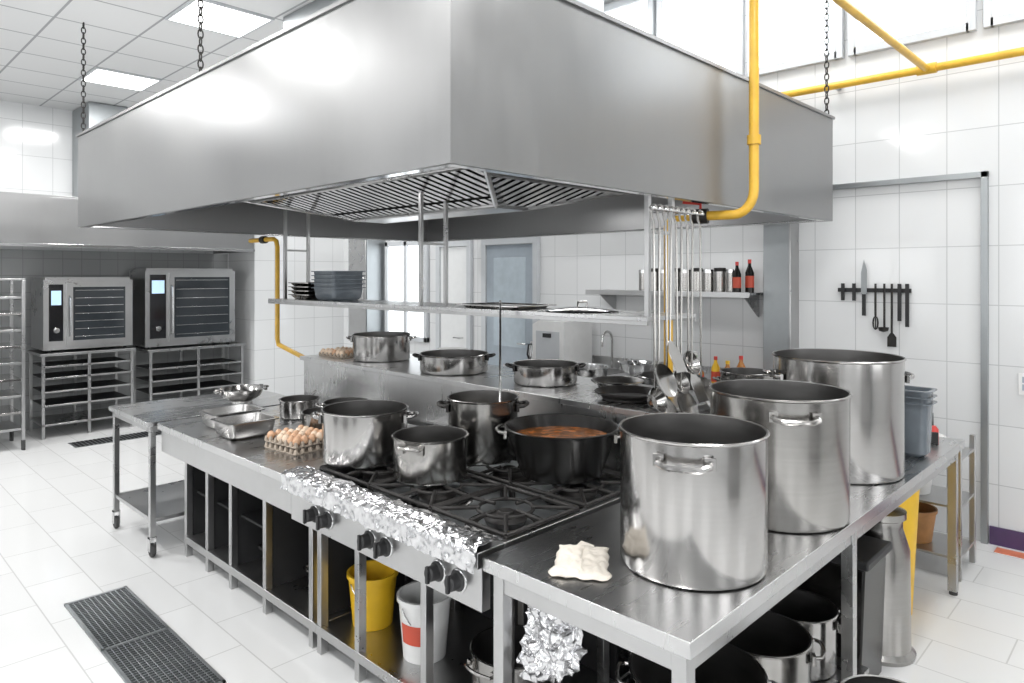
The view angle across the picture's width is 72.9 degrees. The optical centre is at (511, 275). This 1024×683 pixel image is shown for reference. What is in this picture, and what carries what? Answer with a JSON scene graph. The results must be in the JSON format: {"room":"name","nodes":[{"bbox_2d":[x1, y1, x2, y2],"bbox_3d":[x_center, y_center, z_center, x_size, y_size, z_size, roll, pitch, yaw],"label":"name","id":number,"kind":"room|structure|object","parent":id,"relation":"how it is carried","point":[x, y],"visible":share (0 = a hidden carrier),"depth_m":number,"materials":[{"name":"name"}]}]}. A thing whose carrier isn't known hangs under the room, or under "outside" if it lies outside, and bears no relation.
{"room":"commercial kitchen","nodes":[
{"label":"commercial kitchen","id":0,"kind":"room"},
{"bbox_2d":[0,100,228,380],"bbox_3d":[-6.120,-0.500,7.762,0.200,4.600,8.580,0,0,44],"label":"wall","id":1,"kind":"structure","parent":0,"point":[36,141],"depth_m":8.17,"materials":[{"name":"tile"}]},
{"bbox_2d":[72,102,126,196],"bbox_3d":[-4.915,-1.420,8.347,0.690,1.140,0.500,0,0,44],"label":"duct","id":2,"kind":"object","parent":1,"relation":"attached to","point":[96,113],"visible":0.26,"depth_m":8.15,"materials":[{"name":"metal"}]},
{"bbox_2d":[0,249,227,432],"bbox_3d":[-5.408,0.750,8.340,0.011,2.100,4.000,0,0,44],"label":"wall","id":3,"kind":"structure","parent":1,"relation":"attached to","point":[14,263],"depth_m":8.50,"materials":[{"name":"grey tile"}]},
{"bbox_2d":[0,191,254,253],"bbox_3d":[-5.040,-0.570,7.855,1.207,0.540,3.840,0,0,44],"label":"extractor hood","id":4,"kind":"object","parent":1,"relation":"attached to","point":[26,219],"visible":0.62,"depth_m":7.36,"materials":[{"name":"metal"}]},
{"bbox_2d":[229,235,343,395],"bbox_3d":[-3.242,-0.100,9.999,0.800,3.800,1.360,0,0,44],"label":"wall pier","id":5,"kind":"object","parent":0,"point":[306,330],"visible":0.29,"depth_m":9.57,"materials":[{"name":"tile"}]},
{"bbox_2d":[0,0,614,110],"bbox_3d":[-1.677,-2.400,3.295,12.400,0.800,8.780,0,0,44],"label":"ceiling","id":6,"kind":"structure","parent":0,"point":[41,45],"depth_m":6.03,"materials":[{"name":"tile"}]},
{"bbox_2d":[81,22,85,130],"bbox_3d":[-3.388,-1.559,5.478,0.028,0.901,0.029,0,0,-3],"label":"chain","id":7,"kind":"object","parent":6,"relation":"hanging from","point":[83,23],"visible":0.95,"depth_m":5.47,"materials":[{"name":"metal"}]},
{"bbox_2d":[76,0,834,241],"bbox_3d":[-0.591,-0.746,5.169,4.524,0.732,3.544,0,0,44],"label":"extractor hood","id":8,"kind":"object","parent":7,"relation":"hanging from","point":[531,118],"visible":0.98,"depth_m":3.29,"materials":[{"name":"metal"}]},
{"bbox_2d":[248,236,304,357],"bbox_3d":[-1.956,0.193,5.973,1.263,1.094,0.067,0,0,42],"label":"pipe","id":9,"kind":"object","parent":8,"relation":"attached to","point":[263,239],"visible":0.81,"depth_m":6.03,"materials":[{"name":"metal"}]},
{"bbox_2d":[283,0,603,28],"bbox_3d":[-0.602,-1.554,4.827,2.440,0.881,0.915,0,0,44],"label":"duct","id":10,"kind":"object","parent":8,"relation":"on","point":[316,5],"visible":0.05,"depth_m":5.04,"materials":[{"name":"metal"}]},
{"bbox_2d":[268,192,703,325],"bbox_3d":[-0.564,-0.152,4.612,3.857,0.775,0.580,0,0,44],"label":"shelf","id":11,"kind":"object","parent":8,"relation":"hanging from","point":[642,318],"visible":0.8,"depth_m":4.03,"materials":[{"name":"metal"}]},
{"bbox_2d":[288,282,316,298],"bbox_3d":[-1.638,0.125,5.714,0.310,0.136,0.310,0,0,44],"label":"pans","id":12,"kind":"object","parent":11,"relation":"on","point":[302,290],"visible":0.51,"depth_m":5.58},
{"bbox_2d":[311,271,364,300],"bbox_3d":[-1.365,0.079,5.449,0.330,0.228,0.310,0,0,44],"label":"pans","id":13,"kind":"object","parent":11,"relation":"on","point":[328,285],"visible":1,"depth_m":5.34,"materials":[{"name":"grey metal"}]},
{"bbox_2d":[455,302,556,308],"bbox_3d":[-0.041,0.183,4.186,0.530,0.020,0.370,0,0,44],"label":"baking tray","id":14,"kind":"object","parent":11,"relation":"on","point":[504,305],"visible":0.97,"depth_m":4.13,"materials":[{"name":"metal"}]},
{"bbox_2d":[546,301,619,312],"bbox_3d":[0.382,0.165,3.760,0.400,0.056,0.400,0,0,44],"label":"lid","id":15,"kind":"object","parent":11,"relation":"on","point":[568,309],"visible":1,"depth_m":3.65,"materials":[{"name":"metal"}]},
{"bbox_2d":[647,203,667,412],"bbox_3d":[0.642,0.143,3.074,0.078,0.926,0.120,0,0,44],"label":"ladle","id":16,"kind":"object","parent":11,"relation":"hanging from","point":[657,401],"visible":0.98,"depth_m":3.08,"materials":[{"name":"metal"}]},
{"bbox_2d":[654,204,676,396],"bbox_3d":[0.675,0.108,3.084,0.091,0.855,0.156,0,0,44],"label":"skimmer","id":17,"kind":"object","parent":11,"relation":"hanging from","point":[665,379],"visible":1,"depth_m":3.10,"materials":[{"name":"metal"}]},
{"bbox_2d":[662,205,677,412],"bbox_3d":[0.721,0.188,3.137,0.084,1.016,0.090,0,0,44],"label":"spatula","id":18,"kind":"object","parent":11,"relation":"hanging from","point":[672,408],"visible":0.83,"depth_m":3.15,"materials":[{"name":"metal"}]},
{"bbox_2d":[667,206,686,372],"bbox_3d":[0.739,0.058,3.155,0.084,0.756,0.090,0,0,44],"label":"spatula","id":19,"kind":"object","parent":11,"relation":"hanging from","point":[679,365],"visible":0.85,"depth_m":3.17,"materials":[{"name":"metal"}]},
{"bbox_2d":[673,207,689,393],"bbox_3d":[0.774,0.113,3.210,0.078,0.866,0.120,0,0,44],"label":"ladle","id":20,"kind":"object","parent":11,"relation":"hanging from","point":[685,389],"visible":0.7,"depth_m":3.21,"materials":[{"name":"metal"}]},
{"bbox_2d":[677,207,698,412],"bbox_3d":[0.807,0.178,3.220,0.091,0.995,0.156,0,0,44],"label":"skimmer","id":21,"kind":"object","parent":11,"relation":"hanging from","point":[687,403],"visible":0.73,"depth_m":3.24,"materials":[{"name":"metal"}]},
{"bbox_2d":[682,208,700,373],"bbox_3d":[0.844,0.073,3.282,0.078,0.786,0.120,0,0,44],"label":"ladle","id":22,"kind":"object","parent":11,"relation":"hanging from","point":[686,357],"visible":0.82,"depth_m":3.28,"materials":[{"name":"metal"}]},
{"bbox_2d":[689,209,708,402],"bbox_3d":[0.875,0.138,3.294,0.084,0.916,0.090,0,0,44],"label":"spatula","id":23,"kind":"object","parent":11,"relation":"hanging from","point":[696,383],"visible":0.87,"depth_m":3.31,"materials":[{"name":"metal"}]},
{"bbox_2d":[697,210,711,406],"bbox_3d":[0.940,0.158,3.356,0.091,0.955,0.156,0,0,44],"label":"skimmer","id":24,"kind":"object","parent":11,"relation":"hanging from","point":[706,382],"visible":0.67,"depth_m":3.37,"materials":[{"name":"metal"}]},
{"bbox_2d":[78,67,161,91],"bbox_3d":[-3.989,-1.991,7.055,0.600,0.016,0.600,0,0,44],"label":"ceiling light panel","id":25,"kind":"object","parent":6,"relation":"in","point":[98,75],"depth_m":7.02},
{"bbox_2d":[197,0,203,71],"bbox_3d":[-1.741,-1.559,3.873,0.028,0.901,0.029,0,0,-3],"label":"chain","id":26,"kind":"object","parent":6,"relation":"hanging from","point":[199,7],"visible":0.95,"depth_m":3.87,"materials":[{"name":"metal"}]},
{"bbox_2d":[165,0,274,38],"bbox_3d":[-2.270,-1.991,5.380,0.600,0.016,0.600,0,0,44],"label":"ceiling light panel","id":27,"kind":"object","parent":6,"relation":"in","point":[220,18],"depth_m":5.35,"materials":[{"name":"plastic"}]},
{"bbox_2d":[664,0,760,372],"bbox_3d":[1.097,-1.035,3.829,0.532,3.310,0.082,0,0,30],"label":"gas pipe riser","id":28,"kind":"object","parent":6,"relation":"attached to","point":[754,138],"visible":0.76,"depth_m":3.69,"materials":[{"name":"yellow paint"}]},
{"bbox_2d":[824,0,828,113],"bbox_3d":[2.206,-1.916,4.859,0.028,1.615,0.028,0,0,-1],"label":"chain","id":29,"kind":"object","parent":6,"relation":"hanging from","point":[826,1],"visible":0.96,"depth_m":4.85,"materials":[{"name":"metal"}]},
{"bbox_2d":[781,0,1023,96],"bbox_3d":[3.130,-2.046,3.356,5.000,1.288,1.983,0,0,44],"label":"gas pipe","id":30,"kind":"object","parent":6,"relation":"attached to","point":[921,68],"visible":0.86,"depth_m":4.65,"materials":[{"name":"metal"}]},
{"bbox_2d":[0,418,1023,682],"bbox_3d":[-1.568,1.850,3.621,12.700,0.100,9.400,0,0,44],"label":"floor","id":31,"kind":"structure","parent":0,"point":[60,544],"depth_m":3.96,"materials":[{"name":"tile"}]},
{"bbox_2d":[0,278,25,449],"bbox_3d":[-5.478,0.915,7.131,0.659,1.770,0.676,0,0,44],"label":"trolley","id":32,"kind":"object","parent":31,"relation":"on","point":[9,426],"visible":1,"depth_m":7.16,"materials":[{"name":"metal"}]},
{"bbox_2d":[27,346,135,439],"bbox_3d":[-5.039,1.330,8.120,0.650,0.940,0.960,0,0,44],"label":"stand","id":33,"kind":"object","parent":31,"relation":"on","point":[89,415],"visible":0.93,"depth_m":8.00,"materials":[{"name":"metal"}]},
{"bbox_2d":[31,277,132,352],"bbox_3d":[-5.010,0.440,8.105,0.671,0.839,0.900,0,0,44],"label":"oven","id":34,"kind":"object","parent":33,"relation":"on","point":[67,312],"visible":1,"depth_m":7.87,"materials":[{"name":"metal"}]},
{"bbox_2d":[68,431,161,447],"bbox_3d":[-4.308,1.796,7.687,0.300,0.008,1.000,0,0,44],"label":"floor drain grate","id":35,"kind":"object","parent":31,"relation":"on","point":[124,437],"visible":0.75,"depth_m":7.57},
{"bbox_2d":[64,586,225,682],"bbox_3d":[-1.851,1.794,3.416,1.340,0.012,0.310,0,0,44],"label":"floor drain grate","id":36,"kind":"object","parent":31,"relation":"on","point":[135,641],"visible":1,"depth_m":3.39,"materials":[{"name":"metal"}]},
{"bbox_2d":[131,341,245,402],"bbox_3d":[-4.188,1.350,8.993,0.650,0.900,1.200,0,0,44],"label":"stand","id":37,"kind":"object","parent":31,"relation":"on","point":[198,374],"visible":0.56,"depth_m":8.86,"materials":[{"name":"metal"}]},
{"bbox_2d":[129,268,234,348],"bbox_3d":[-4.215,0.405,8.922,0.671,0.989,1.100,0,0,44],"label":"oven","id":38,"kind":"object","parent":37,"relation":"on","point":[172,306],"visible":1,"depth_m":8.65,"materials":[{"name":"metal"}]},
{"bbox_2d":[109,390,284,557],"bbox_3d":[-2.205,1.365,5.045,0.813,0.869,1.090,0,0,44],"label":"table","id":39,"kind":"object","parent":31,"relation":"on","point":[155,503],"visible":0.53,"depth_m":4.84,"materials":[{"name":"metal"}]},
{"bbox_2d":[213,384,268,403],"bbox_3d":[-1.976,0.872,5.066,0.339,0.114,0.339,0,0,-6],"label":"colander","id":40,"kind":"object","parent":39,"relation":"on","point":[241,393],"visible":1,"depth_m":5.00,"materials":[{"name":"metal"}]},
{"bbox_2d":[157,402,415,647],"bbox_3d":[-1.260,1.365,4.183,1.677,0.870,1.095,0,0,44],"label":"kitchen counter","id":41,"kind":"object","parent":31,"relation":"on","point":[227,519],"visible":0.5,"depth_m":3.81,"materials":[{"name":"metal"}]},
{"bbox_2d":[197,403,264,429],"bbox_3d":[-1.739,0.879,4.291,0.270,0.100,0.330,0,0,44],"label":"pan","id":42,"kind":"object","parent":41,"relation":"on","point":[207,414],"visible":0.67,"depth_m":4.32,"materials":[{"name":"metal"}]},
{"bbox_2d":[210,412,278,440],"bbox_3d":[-1.552,0.879,4.025,0.270,0.100,0.310,0,0,44],"label":"pan","id":43,"kind":"object","parent":41,"relation":"on","point":[253,424],"visible":0.93,"depth_m":3.97,"materials":[{"name":"metal"}]},
{"bbox_2d":[264,425,321,455],"bbox_3d":[-1.152,0.883,3.747,0.290,0.091,0.247,0,0,39],"label":"egg tray","id":44,"kind":"object","parent":41,"relation":"on","point":[304,439],"visible":0.93,"depth_m":3.67,"materials":[{"name":"cardboard"}]},
{"bbox_2d":[279,390,319,419],"bbox_3d":[-1.368,0.867,4.645,0.264,0.125,0.416,0,0,28],"label":"saucepan","id":45,"kind":"object","parent":41,"relation":"on","point":[291,406],"visible":0.77,"depth_m":4.48,"materials":[{"name":"metal"}]},
{"bbox_2d":[300,407,321,429],"bbox_3d":[-1.114,0.859,4.045,0.296,0.140,0.234,0,0,44],"label":"saucepan","id":46,"kind":"object","parent":41,"relation":"on","point":[307,420],"visible":0.28,"depth_m":3.95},
{"bbox_2d":[315,397,368,406],"bbox_3d":[-1.055,0.864,4.406,0.315,0.130,0.296,0,0,26],"label":"saucepan","id":47,"kind":"object","parent":41,"relation":"on","point":[334,400],"visible":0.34,"depth_m":4.51,"materials":[{"name":"metal"}]},
{"bbox_2d":[291,458,630,682],"bbox_3d":[-0.198,1.350,3.143,1.290,0.900,1.163,0,0,44],"label":"gas range","id":48,"kind":"object","parent":31,"relation":"on","point":[497,500],"visible":0.55,"depth_m":2.93,"materials":[{"name":"metal"}]},
{"bbox_2d":[311,399,418,468],"bbox_3d":[-0.724,0.773,3.413,0.424,0.250,0.424,0,0,44],"label":"pot","id":49,"kind":"object","parent":48,"relation":"on","point":[356,434],"visible":0.93,"depth_m":3.24,"materials":[{"name":"metal"}]},
{"bbox_2d":[347,560,397,631],"bbox_3d":[-0.673,1.549,3.350,0.246,0.250,0.252,0,0,44],"label":"bucket","id":50,"kind":"object","parent":48,"relation":"on","point":[380,578],"visible":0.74,"depth_m":3.28,"materials":[{"name":"plastic"}]},
{"bbox_2d":[279,464,503,574],"bbox_3d":[-0.549,0.940,2.791,1.333,0.106,0.160,0,0,44],"label":"foil","id":51,"kind":"object","parent":48,"relation":"on","point":[451,543],"visible":1,"depth_m":2.65,"materials":[{"name":"metal"}]},
{"bbox_2d":[397,581,451,664],"bbox_3d":[-0.387,1.539,3.071,0.246,0.270,0.252,0,0,44],"label":"bucket","id":52,"kind":"object","parent":48,"relation":"on","point":[408,595],"visible":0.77,"depth_m":3.00,"materials":[{"name":"plastic"}]},
{"bbox_2d":[391,425,468,485],"bbox_3d":[-0.366,0.803,3.107,0.352,0.190,0.354,0,0,-20],"label":"pot","id":53,"kind":"object","parent":48,"relation":"on","point":[428,455],"visible":1,"depth_m":2.98,"materials":[{"name":"metal"}]},
{"bbox_2d":[436,390,528,464],"bbox_3d":[-0.144,0.748,3.435,0.373,0.300,0.373,0,0,44],"label":"pot","id":54,"kind":"object","parent":48,"relation":"on","point":[478,412],"visible":0.86,"depth_m":3.28,"materials":[{"name":"metal"}]},
{"bbox_2d":[499,300,500,401],"bbox_3d":[-0.061,0.498,3.586,0.089,0.723,0.530,0,0,-1],"label":"ladle","id":55,"kind":"object","parent":54,"relation":"in","point":[499,300],"visible":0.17,"depth_m":3.66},
{"bbox_2d":[464,624,538,682],"bbox_3d":[-0.001,1.574,2.765,0.334,0.200,0.424,0,0,44],"label":"pot","id":56,"kind":"object","parent":48,"relation":"on","point":[481,665],"visible":0.41,"depth_m":2.83,"materials":[{"name":"metal"}]},
{"bbox_2d":[495,413,619,484],"bbox_3d":[0.224,0.788,3.146,0.540,0.220,0.524,0,0,44],"label":"cooking pot","id":57,"kind":"object","parent":48,"relation":"on","point":[555,448],"visible":0.91,"depth_m":2.99,"materials":[{"name":"metal"}]},
{"bbox_2d":[300,354,709,471],"bbox_3d":[-0.246,1.212,4.484,3.250,1.175,0.680,0,0,44],"label":"countertop","id":58,"kind":"structure","parent":31,"relation":"on","point":[332,377],"depth_m":4.29,"materials":[{"name":"metal"}]},
{"bbox_2d":[319,346,352,357],"bbox_3d":[-1.323,0.596,5.407,0.290,0.056,0.247,0,0,39],"label":"egg tray","id":59,"kind":"object","parent":58,"relation":"on","point":[343,352],"visible":0.86,"depth_m":5.32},
{"bbox_2d":[346,331,416,362],"bbox_3d":[-0.973,0.529,5.164,0.434,0.190,0.434,0,0,44],"label":"pot","id":60,"kind":"object","parent":58,"relation":"on","point":[380,346],"visible":1,"depth_m":4.99,"materials":[{"name":"metal"}]},
{"bbox_2d":[412,349,495,375],"bbox_3d":[-0.377,0.564,4.514,0.454,0.120,0.454,0,0,44],"label":"casserole","id":61,"kind":"object","parent":58,"relation":"on","point":[445,362],"visible":1,"depth_m":4.35,"materials":[{"name":"metal"}]},
{"bbox_2d":[505,359,585,386],"bbox_3d":[0.195,0.567,4.040,0.384,0.115,0.384,0,0,44],"label":"casserole","id":62,"kind":"object","parent":58,"relation":"on","point":[529,372],"visible":1,"depth_m":3.90,"materials":[{"name":"metal"}]},
{"bbox_2d":[591,372,643,386],"bbox_3d":[0.642,0.597,3.912,0.294,0.054,0.454,0,0,44],"label":"frying pan","id":63,"kind":"object","parent":58,"relation":"on","point":[601,381],"visible":0.71,"depth_m":3.94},
{"bbox_2d":[594,385,670,403],"bbox_3d":[0.636,0.597,3.443,0.481,0.054,0.334,0,0,44],"label":"frying pan","id":64,"kind":"object","parent":58,"relation":"on","point":[631,394],"visible":0.77,"depth_m":3.57,"materials":[{"name":"metal"}]},
{"bbox_2d":[503,330,721,380],"bbox_3d":[1.004,1.164,6.391,2.480,1.272,0.597,0,0,44],"label":"bench","id":65,"kind":"object","parent":31,"relation":"on","point":[614,369],"visible":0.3,"depth_m":6.70,"materials":[{"name":"metal"}]},
{"bbox_2d":[532,320,591,362],"bbox_3d":[0.490,0.669,6.838,0.400,0.460,0.460,0,0,44],"label":"dishwasher","id":66,"kind":"object","parent":65,"relation":"on","point":[551,339],"visible":0.75,"depth_m":6.69,"materials":[{"name":"white plastic"}]},
{"bbox_2d":[618,360,656,377],"bbox_3d":[1.121,0.838,6.167,0.350,0.123,0.350,0,0,44],"label":"mixing bowl","id":67,"kind":"object","parent":65,"relation":"on","point":[631,367],"visible":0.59,"depth_m":6.08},
{"bbox_2d":[711,356,719,382],"bbox_3d":[1.659,0.779,5.644,0.071,0.240,0.071,0,0,44],"label":"condiment bottle","id":68,"kind":"object","parent":65,"relation":"on","point":[715,368],"visible":0.79,"depth_m":5.62,"materials":[{"name":"yellow plastic"}]},
{"bbox_2d":[483,437,964,682],"bbox_3d":[1.230,1.365,3.101,0.765,0.870,3.020,0,0,44],"label":"work table","id":69,"kind":"object","parent":31,"relation":"on","point":[677,629],"visible":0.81,"depth_m":2.23,"materials":[{"name":"metal"}]},
{"bbox_2d":[517,603,587,682],"bbox_3d":[0.128,1.191,2.239,0.242,0.285,0.075,0,0,25],"label":"foil","id":70,"kind":"object","parent":69,"relation":"attached to","point":[550,651],"visible":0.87,"depth_m":2.25,"materials":[{"name":"metal"}]},
{"bbox_2d":[548,541,611,580],"bbox_3d":[0.235,0.916,2.255,0.198,0.022,0.301,0,0,13],"label":"kitchen towel","id":71,"kind":"object","parent":69,"relation":"on","point":[583,561],"visible":1,"depth_m":2.20,"materials":[{"name":"fabric"}]},
{"bbox_2d":[618,413,769,590],"bbox_3d":[0.588,0.712,2.261,0.501,0.435,0.481,0,0,-27],"label":"stock pot","id":72,"kind":"object","parent":69,"relation":"on","point":[694,486],"visible":1,"depth_m":2.06,"materials":[{"name":"metal"}]},
{"bbox_2d":[615,643,776,682],"bbox_3d":[0.620,1.469,2.328,0.455,0.300,0.454,0,0,-31],"label":"pot","id":73,"kind":"object","parent":69,"relation":"on","point":[730,663],"visible":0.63,"depth_m":2.48,"materials":[{"name":"metal"}]},
{"bbox_2d":[728,611,825,682],"bbox_3d":[0.948,1.489,2.650,0.437,0.260,0.374,0,0,44],"label":"pot","id":74,"kind":"object","parent":69,"relation":"on","point":[779,643],"visible":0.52,"depth_m":2.73,"materials":[{"name":"metal"}]},
{"bbox_2d":[708,379,851,532],"bbox_3d":[1.053,0.689,2.744,0.530,0.480,0.567,0,0,44],"label":"stock pot","id":75,"kind":"object","parent":69,"relation":"on","point":[808,423],"visible":0.8,"depth_m":2.50,"materials":[{"name":"metal"}]},
{"bbox_2d":[768,589,840,680],"bbox_3d":[1.200,1.499,2.908,0.385,0.240,0.314,0,0,44],"label":"pot","id":76,"kind":"object","parent":69,"relation":"on","point":[815,612],"visible":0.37,"depth_m":2.89,"materials":[{"name":"metal"}]},
{"bbox_2d":[762,348,914,484],"bbox_3d":[1.572,0.656,3.355,0.602,0.545,0.590,0,0,44],"label":"stock pot","id":77,"kind":"object","parent":69,"relation":"on","point":[876,381],"visible":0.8,"depth_m":3.09,"materials":[{"name":"metal"}]},
{"bbox_2d":[905,385,936,457],"bbox_3d":[2.075,0.757,3.591,0.200,0.344,0.180,0,0,44],"label":"containers","id":78,"kind":"object","parent":69,"relation":"on","point":[919,402],"visible":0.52,"depth_m":3.52,"materials":[{"name":"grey plastic"}]},
{"bbox_2d":[931,415,938,443],"bbox_3d":[2.350,0.849,3.869,0.060,0.160,0.080,0,0,21],"label":"bottle","id":79,"kind":"object","parent":69,"relation":"on","point":[935,431],"visible":0.52,"depth_m":3.84,"materials":[{"name":"red plastic"}]},
{"bbox_2d":[796,535,891,674],"bbox_3d":[1.465,1.500,3.138,0.380,0.600,0.340,0,0,44],"label":"waste bin","id":80,"kind":"object","parent":31,"relation":"on","point":[872,552],"visible":0.41,"depth_m":3.01,"materials":[{"name":"metal"}]},
{"bbox_2d":[840,674,905,682],"bbox_3d":[1.243,1.600,2.279,0.368,0.400,0.341,0,0,44],"label":"pot","id":81,"kind":"object","parent":31,"relation":"on","point":[863,678],"visible":1,"depth_m":2.42,"materials":[{"name":"metal"}]},
{"bbox_2d":[863,506,916,666],"bbox_3d":[1.767,1.450,3.333,0.310,0.700,0.310,0,0,44],"label":"bin","id":82,"kind":"object","parent":31,"relation":"on","point":[897,649],"visible":0.35,"depth_m":3.21,"materials":[{"name":"metal"}]},
{"bbox_2d":[899,489,919,615],"bbox_3d":[2.001,1.450,3.774,0.396,0.700,0.402,0,0,44],"label":"bucket","id":83,"kind":"object","parent":31,"relation":"on","point":[911,505],"visible":0.03,"depth_m":3.62,"materials":[{"name":"plastic"}]},
{"bbox_2d":[916,434,975,581],"bbox_3d":[2.559,1.400,4.418,0.600,0.800,0.400,0,0,44],"label":"shelf rack","id":84,"kind":"object","parent":31,"relation":"on","point":[938,495],"visible":0.37,"depth_m":4.29,"materials":[{"name":"metal"}]},
{"bbox_2d":[917,502,937,543],"bbox_3d":[2.545,1.564,4.404,0.276,0.200,0.282,0,0,44],"label":"bucket","id":85,"kind":"object","parent":84,"relation":"on","point":[927,513],"visible":0.44,"depth_m":4.29,"materials":[{"name":"plastic"}]},
{"bbox_3d":[0.422,1.365,5.155,3.210,0.870,1.205,0,0,44],"label":"countertop","id":86,"kind":"structure","parent":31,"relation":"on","visible":0},
{"bbox_2d":[577,362,608,377],"bbox_3d":[0.499,0.797,5.098,0.430,0.263,0.430,0,0,44],"label":"pot","id":87,"kind":"object","parent":86,"relation":"on","point":[592,370],"visible":0.2,"depth_m":4.97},
{"bbox_2d":[638,371,699,390],"bbox_3d":[1.023,0.789,4.518,0.426,0.280,0.426,0,0,44],"label":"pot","id":88,"kind":"object","parent":86,"relation":"on","point":[647,376],"visible":0.12,"depth_m":4.49,"materials":[{"name":"metal"}]},
{"bbox_2d":[712,367,772,381],"bbox_3d":[1.478,0.764,4.354,0.370,0.330,0.370,0,0,44],"label":"pot","id":89,"kind":"object","parent":86,"relation":"on","point":[733,373],"visible":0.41,"depth_m":4.33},
{"bbox_2d":[585,290,762,316],"bbox_3d":[1.409,0.242,6.175,1.640,0.214,0.343,0,0,44],"label":"shelf","id":90,"kind":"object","parent":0,"point":[609,296],"depth_m":5.88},
{"bbox_2d":[693,268,702,291],"bbox_3d":[1.590,0.036,5.962,0.098,0.206,0.098,0,0,44],"label":"canister","id":91,"kind":"object","parent":90,"relation":"on","point":[696,270],"visible":0.44,"depth_m":5.92,"materials":[{"name":"metal"}]},
{"bbox_2d":[702,269,713,291],"bbox_3d":[1.667,0.042,5.887,0.098,0.194,0.098,0,0,44],"label":"canister","id":92,"kind":"object","parent":90,"relation":"on","point":[707,274],"visible":0.98,"depth_m":5.85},
{"bbox_2d":[714,267,725,291],"bbox_3d":[1.744,0.036,5.812,0.098,0.206,0.098,0,0,44],"label":"canister","id":93,"kind":"object","parent":90,"relation":"on","point":[719,273],"visible":0.89,"depth_m":5.77,"materials":[{"name":"metal"}]},
{"bbox_2d":[726,269,734,291],"bbox_3d":[1.820,0.042,5.738,0.098,0.194,0.098,0,0,44],"label":"canister","id":94,"kind":"object","parent":90,"relation":"on","point":[729,272],"visible":0.48,"depth_m":5.70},
{"bbox_2d":[733,262,740,291],"bbox_3d":[1.829,0.014,5.632,0.067,0.250,0.067,0,0,44],"label":"sauce bottle","id":95,"kind":"object","parent":90,"relation":"on","point":[736,274],"visible":0.92,"depth_m":5.61,"materials":[{"name":"glass"}]},
{"bbox_2d":[745,259,753,292],"bbox_3d":[1.941,0.004,5.662,0.071,0.270,0.071,0,0,44],"label":"sauce bottle","id":96,"kind":"object","parent":90,"relation":"on","point":[749,274],"visible":0.94,"depth_m":5.63,"materials":[{"name":"glass"}]},
{"bbox_2d":[344,0,1023,540],"bbox_3d":[1.313,-0.500,6.650,12.400,4.600,0.200,0,0,44],"label":"wall","id":97,"kind":"structure","parent":0,"point":[926,237],"depth_m":5.00,"materials":[{"name":"tile"}]},
{"bbox_2d":[348,239,384,340],"bbox_3d":[-2.007,0.175,9.512,0.450,1.450,0.327,0,0,44],"label":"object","id":98,"kind":"object","parent":97,"relation":"attached to","point":[368,256],"visible":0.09,"depth_m":9.37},
{"bbox_2d":[385,241,428,342],"bbox_3d":[-1.390,0.200,9.107,0.900,1.300,0.047,0,0,44],"label":"window","id":99,"kind":"structure","parent":97,"relation":"in","point":[401,257],"depth_m":9.08,"materials":[{"name":"white"}]},
{"bbox_2d":[436,240,472,349],"bbox_3d":[-0.723,0.690,8.430,0.640,2.220,0.088,0,0,44],"label":"door","id":100,"kind":"structure","parent":97,"relation":"in","point":[452,330],"depth_m":8.40,"materials":[{"name":"white paint"}]},
{"bbox_2d":[481,237,539,365],"bbox_3d":[-0.042,0.690,7.767,0.880,2.220,0.088,0,0,44],"label":"door","id":101,"kind":"structure","parent":97,"relation":"in","point":[509,273],"depth_m":7.77,"materials":[{"name":"grey paint"}]},
{"bbox_2d":[604,0,654,35],"bbox_3d":[1.028,-2.160,6.752,0.830,1.000,0.047,0,0,44],"label":"window","id":102,"kind":"structure","parent":97,"relation":"in","point":[640,14],"depth_m":6.62,"materials":[{"name":"white"}]},
{"bbox_2d":[657,0,744,75],"bbox_3d":[1.655,-2.160,6.141,0.840,1.000,0.047,0,0,44],"label":"window","id":103,"kind":"structure","parent":97,"relation":"in","point":[713,30],"depth_m":6.10,"materials":[{"name":"white"}]},
{"bbox_2d":[747,0,843,77],"bbox_3d":[2.256,-2.160,5.555,0.760,1.000,0.047,0,0,44],"label":"window","id":104,"kind":"structure","parent":97,"relation":"in","point":[791,32],"depth_m":5.55,"materials":[{"name":"white"}]},
{"bbox_2d":[838,261,911,346],"bbox_3d":[2.665,0.200,5.129,0.500,0.640,0.088,0,0,44],"label":"utensil rail","id":105,"kind":"object","parent":97,"relation":"attached to","point":[891,339],"visible":1,"depth_m":5.08,"materials":[{"name":"metal"}]},
{"bbox_2d":[833,171,988,543],"bbox_3d":[2.742,0.550,5.090,1.265,2.500,0.038,0,0,44],"label":"trim","id":106,"kind":"structure","parent":97,"relation":"attached to","point":[984,175],"depth_m":4.65,"materials":[{"name":"metal"}]},
{"bbox_2d":[848,0,976,56],"bbox_3d":[2.851,-2.160,4.976,0.820,1.000,0.047,0,0,44],"label":"window","id":107,"kind":"structure","parent":97,"relation":"in","point":[910,22],"depth_m":4.98,"materials":[{"name":"white"}]},
{"bbox_2d":[983,0,1023,28],"bbox_3d":[3.574,-2.160,4.271,1.120,1.000,0.047,0,0,44],"label":"window","id":108,"kind":"structure","parent":97,"relation":"in","point":[996,13],"depth_m":4.59,"materials":[{"name":"white"}]},
{"bbox_2d":[989,525,1023,550],"bbox_3d":[4.443,1.740,3.450,3.450,0.120,0.014,0,0,44],"label":"baseboard","id":109,"kind":"structure","parent":97,"relation":"attached to","point":[998,536],"depth_m":4.58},
{"bbox_2d":[994,547,1023,558],"bbox_3d":[4.390,1.798,3.360,3.400,0.004,0.100,0,0,44],"label":"trim","id":110,"kind":"structure","parent":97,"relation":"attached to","point":[997,550],"depth_m":4.49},
{"bbox_2d":[763,223,798,369],"bbox_3d":[2.159,0.500,5.566,0.225,2.600,0.168,0,0,44],"label":"wall column","id":111,"kind":"structure","parent":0,"point":[780,241],"depth_m":5.51,"materials":[{"name":"paint"}]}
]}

